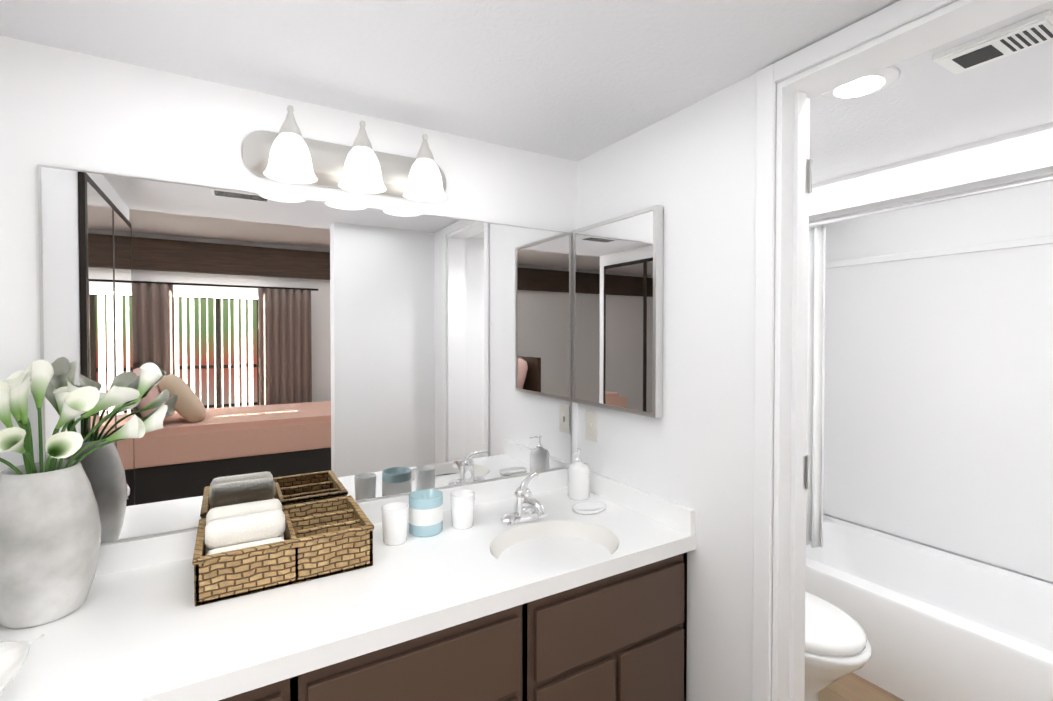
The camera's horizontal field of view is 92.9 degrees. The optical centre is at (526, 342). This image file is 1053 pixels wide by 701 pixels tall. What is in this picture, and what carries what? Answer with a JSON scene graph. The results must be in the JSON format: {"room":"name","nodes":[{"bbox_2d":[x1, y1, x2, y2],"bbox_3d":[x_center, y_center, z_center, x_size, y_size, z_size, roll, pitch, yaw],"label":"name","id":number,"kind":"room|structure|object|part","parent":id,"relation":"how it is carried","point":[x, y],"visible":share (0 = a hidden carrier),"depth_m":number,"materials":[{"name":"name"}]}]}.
{"room":"bathroom","nodes":[
{"label":"bathroom","id":0,"kind":"room"},
{"bbox_2d":[0,36,821,473],"bbox_3d":[0.211,0.324,2.131,3.724,2.130,0.120,-1,1,-31],"label":"wall","id":1,"kind":"structure","parent":0,"point":[68,108],"depth_m":1.34,"materials":[{"name":"white paint"}]},
{"bbox_2d":[37,164,572,543],"bbox_3d":[-0.500,0.035,1.629,1.593,0.949,0.008,-1,1,-31],"label":"mirror","id":2,"kind":"object","parent":1,"relation":"attached to","point":[295,350],"visible":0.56,"depth_m":1.50,"materials":[{"name":"clear glass"}]},
{"bbox_2d":[242,105,446,201],"bbox_3d":[-0.501,-0.562,1.511,0.620,0.198,0.192,-1,1,-31],"label":"sconce","id":3,"kind":"object","parent":1,"relation":"attached to","point":[287,153],"visible":1,"depth_m":1.49,"materials":[{"name":"white glass"}]},
{"bbox_3d":[-0.654,-0.520,1.390,0.138,0.118,0.138,-1,1,-31],"label":"lamp shade","id":4,"kind":"part","parent":3,"relation":"part of","materials":[{"name":"white glass"}]},
{"bbox_3d":[-0.487,-0.522,1.489,0.138,0.118,0.138,-1,1,-31],"label":"lamp shade","id":5,"kind":"part","parent":3,"relation":"part of","materials":[{"name":"white glass"}]},
{"bbox_3d":[-0.321,-0.523,1.587,0.138,0.118,0.138,-1,1,-31],"label":"lamp shade","id":6,"kind":"part","parent":3,"relation":"part of","materials":[{"name":"white glass"}]},
{"bbox_2d":[0,0,1052,183],"bbox_3d":[0.695,-0.778,1.296,3.724,0.100,2.020,-1,1,-31],"label":"ceiling","id":7,"kind":"structure","parent":0,"point":[576,80],"depth_m":1.29,"materials":[{"name":"white paint"}]},
{"bbox_2d":[822,66,900,99],"bbox_3d":[0.932,-0.723,1.404,0.188,0.013,0.188,-1,1,-31],"label":"recessed light","id":8,"kind":"object","parent":7,"relation":"in","point":[877,81],"visible":0.79,"depth_m":1.40,"materials":[{"name":"white glass"}]},
{"bbox_2d":[933,9,1052,74],"bbox_3d":[1.140,-0.718,1.212,0.136,0.017,0.210,-1,1,-31],"label":"ceiling vent","id":9,"kind":"object","parent":7,"relation":"in","point":[1025,34],"visible":1,"depth_m":1.20,"materials":[{"name":"white plastic"}]},
{"bbox_2d":[577,0,958,700],"bbox_3d":[0.724,0.337,1.308,0.120,2.130,1.820,-1,1,-31],"label":"wall","id":10,"kind":"structure","parent":0,"point":[691,168],"depth_m":1.51,"materials":[{"name":"white paint"}]},
{"bbox_2d":[586,410,597,441],"bbox_3d":[0.254,0.326,1.970,0.012,0.116,0.072,-1,1,-31],"label":"light switch","id":11,"kind":"object","parent":10,"relation":"attached to","point":[592,425],"visible":1,"depth_m":1.96,"materials":[{"name":"white plastic"}]},
{"bbox_2d":[572,205,663,417],"bbox_3d":[0.317,-0.105,1.836,0.032,0.693,0.461,-1,1,-31],"label":"mirrored medicine cabinet","id":12,"kind":"object","parent":10,"relation":"attached to","point":[617,313],"visible":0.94,"depth_m":1.78,"materials":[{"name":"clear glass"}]},
{"bbox_2d":[752,0,1050,700],"bbox_3d":[0.843,0.343,1.097,0.136,2.125,0.675,-1,1,-31],"label":"door frame","id":13,"kind":"structure","parent":10,"relation":"attached to","point":[930,31],"depth_m":1.31,"materials":[{"name":"white paint"}]},
{"bbox_2d":[803,159,812,489],"bbox_3d":[0.751,0.351,1.353,0.036,1.690,0.008,-1,1,-31],"label":"jamb hinges","id":14,"kind":"object","parent":13,"relation":"attached to","point":[806,458],"visible":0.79,"depth_m":1.35,"materials":[{"name":"silver metal"}]},
{"bbox_2d":[818,672,903,700],"bbox_3d":[1.511,1.444,1.862,1.780,0.100,1.940,-1,1,-31],"label":"floor","id":15,"kind":"structure","parent":0,"point":[852,686],"depth_m":2.00,"materials":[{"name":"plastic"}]},
{"bbox_2d":[804,591,870,700],"bbox_3d":[0.902,0.984,1.989,0.420,0.814,0.823,-1,1,-31],"label":"toilet","id":16,"kind":"object","parent":15,"relation":"on","point":[837,645],"visible":0.21,"depth_m":1.68,"materials":[{"name":"white ceramic"}]},
{"bbox_2d":[805,515,1052,700],"bbox_3d":[1.840,1.205,2.053,0.744,0.370,1.668,-1,1,-31],"label":"bathtub","id":17,"kind":"object","parent":15,"relation":"on","point":[937,624],"visible":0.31,"depth_m":2.07,"materials":[{"name":"white ceramic"}]},
{"bbox_2d":[809,122,1052,220],"bbox_3d":[1.657,-0.665,1.915,0.100,0.145,1.700,-1,1,-31],"label":"wall","id":18,"kind":"structure","parent":0,"point":[1022,154],"depth_m":1.93,"materials":[{"name":"white paint"}]},
{"bbox_2d":[809,174,1052,226],"bbox_3d":[1.653,-0.563,1.914,0.056,0.056,1.694,-1,1,-31],"label":"shower curtain rod","id":19,"kind":"object","parent":18,"relation":"attached to","point":[993,189],"visible":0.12,"depth_m":1.95,"materials":[{"name":"silver metal"}]},
{"bbox_2d":[806,227,825,547],"bbox_3d":[1.366,0.216,2.467,0.059,1.535,0.183,-1,1,-31],"label":"shower curtain","id":20,"kind":"object","parent":19,"relation":"hanging from","point":[815,365],"visible":0.42,"depth_m":2.40,"materials":[{"name":"white fabric"}]},
{"bbox_2d":[822,173,1052,583],"bbox_3d":[2.225,0.322,2.267,0.120,2.130,1.700,-1,1,-31],"label":"wall","id":21,"kind":"structure","parent":0,"point":[1018,213],"depth_m":2.43,"materials":[{"name":"white paint"}]},
{"bbox_2d":[823,235,1052,581],"bbox_3d":[1.837,0.282,2.037,0.778,1.472,1.697,-1,1,-31],"label":"wall","id":22,"kind":"structure","parent":21,"relation":"attached to","point":[938,404],"depth_m":2.43,"materials":[{"name":"white tile"}]},
{"bbox_3d":[-0.070,1.459,0.878,1.944,0.100,2.020,-1,1,-31],"label":"floor","id":23,"kind":"structure","parent":0,"visible":0},
{"bbox_2d":[0,467,695,700],"bbox_3d":[-0.367,0.958,1.371,1.701,0.886,0.612,-1,1,-31],"label":"bathroom vanity","id":24,"kind":"object","parent":23,"relation":"on","point":[562,600],"visible":0.94,"depth_m":1.22,"materials":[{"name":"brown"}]},
{"bbox_2d":[0,634,44,693],"bbox_3d":[-0.881,0.528,0.811,0.144,0.099,0.190,0,1,4],"label":"dish","id":25,"kind":"object","parent":24,"relation":"on","point":[13,655],"visible":1,"depth_m":0.81,"materials":[{"name":"white ceramic"}]},
{"bbox_2d":[0,359,167,628],"bbox_3d":[-0.997,0.316,1.099,0.332,0.555,0.381,-1,1,-31],"label":"vase","id":26,"kind":"object","parent":24,"relation":"on","point":[50,533],"visible":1,"depth_m":1.06,"materials":[{"name":"white ceramic"}]},
{"bbox_2d":[192,495,373,605],"bbox_3d":[-0.649,0.510,1.348,0.401,0.160,0.296,-1,1,-31],"label":"basket","id":27,"kind":"object","parent":24,"relation":"on","point":[241,549],"visible":1,"depth_m":1.25,"materials":[{"name":"wicker"}]},
{"bbox_2d":[381,502,408,545],"bbox_3d":[-0.389,0.535,1.483,0.078,0.105,0.078,-1,1,-31],"label":"cup","id":28,"kind":"object","parent":24,"relation":"on","point":[395,521],"visible":1,"depth_m":1.45,"materials":[{"name":"white ceramic"}]},
{"bbox_2d":[409,489,442,536],"bbox_3d":[-0.314,0.529,1.562,0.105,0.115,0.105,-1,1,-31],"label":"candle jar","id":29,"kind":"object","parent":24,"relation":"on","point":[425,512],"visible":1,"depth_m":1.52,"materials":[{"name":"teal glass"}]},
{"bbox_2d":[450,490,474,529],"bbox_3d":[-0.204,0.533,1.603,0.078,0.105,0.078,-1,1,-31],"label":"cup","id":30,"kind":"object","parent":24,"relation":"on","point":[462,508],"visible":1,"depth_m":1.57,"materials":[{"name":"white ceramic"}]},
{"bbox_2d":[501,471,547,525],"bbox_3d":[0.010,0.516,1.623,0.160,0.140,0.185,-1,1,-31],"label":"faucet","id":31,"kind":"object","parent":24,"relation":"on","point":[527,508],"visible":1,"depth_m":1.63,"materials":[{"name":"silver metal"}]},
{"bbox_2d":[568,448,589,499],"bbox_3d":[0.197,0.489,1.887,0.082,0.185,0.082,-1,1,-31],"label":"soap dispenser","id":32,"kind":"object","parent":24,"relation":"on","point":[578,479],"visible":1,"depth_m":1.85,"materials":[{"name":"white ceramic"}]},
{"bbox_2d":[572,501,605,514],"bbox_3d":[0.218,0.576,1.744,0.132,0.015,0.095,-1,1,-31],"label":"soap dish","id":33,"kind":"object","parent":24,"relation":"on","point":[589,507],"visible":0.96,"depth_m":1.75,"materials":[{"name":"white ceramic"}]}
]}

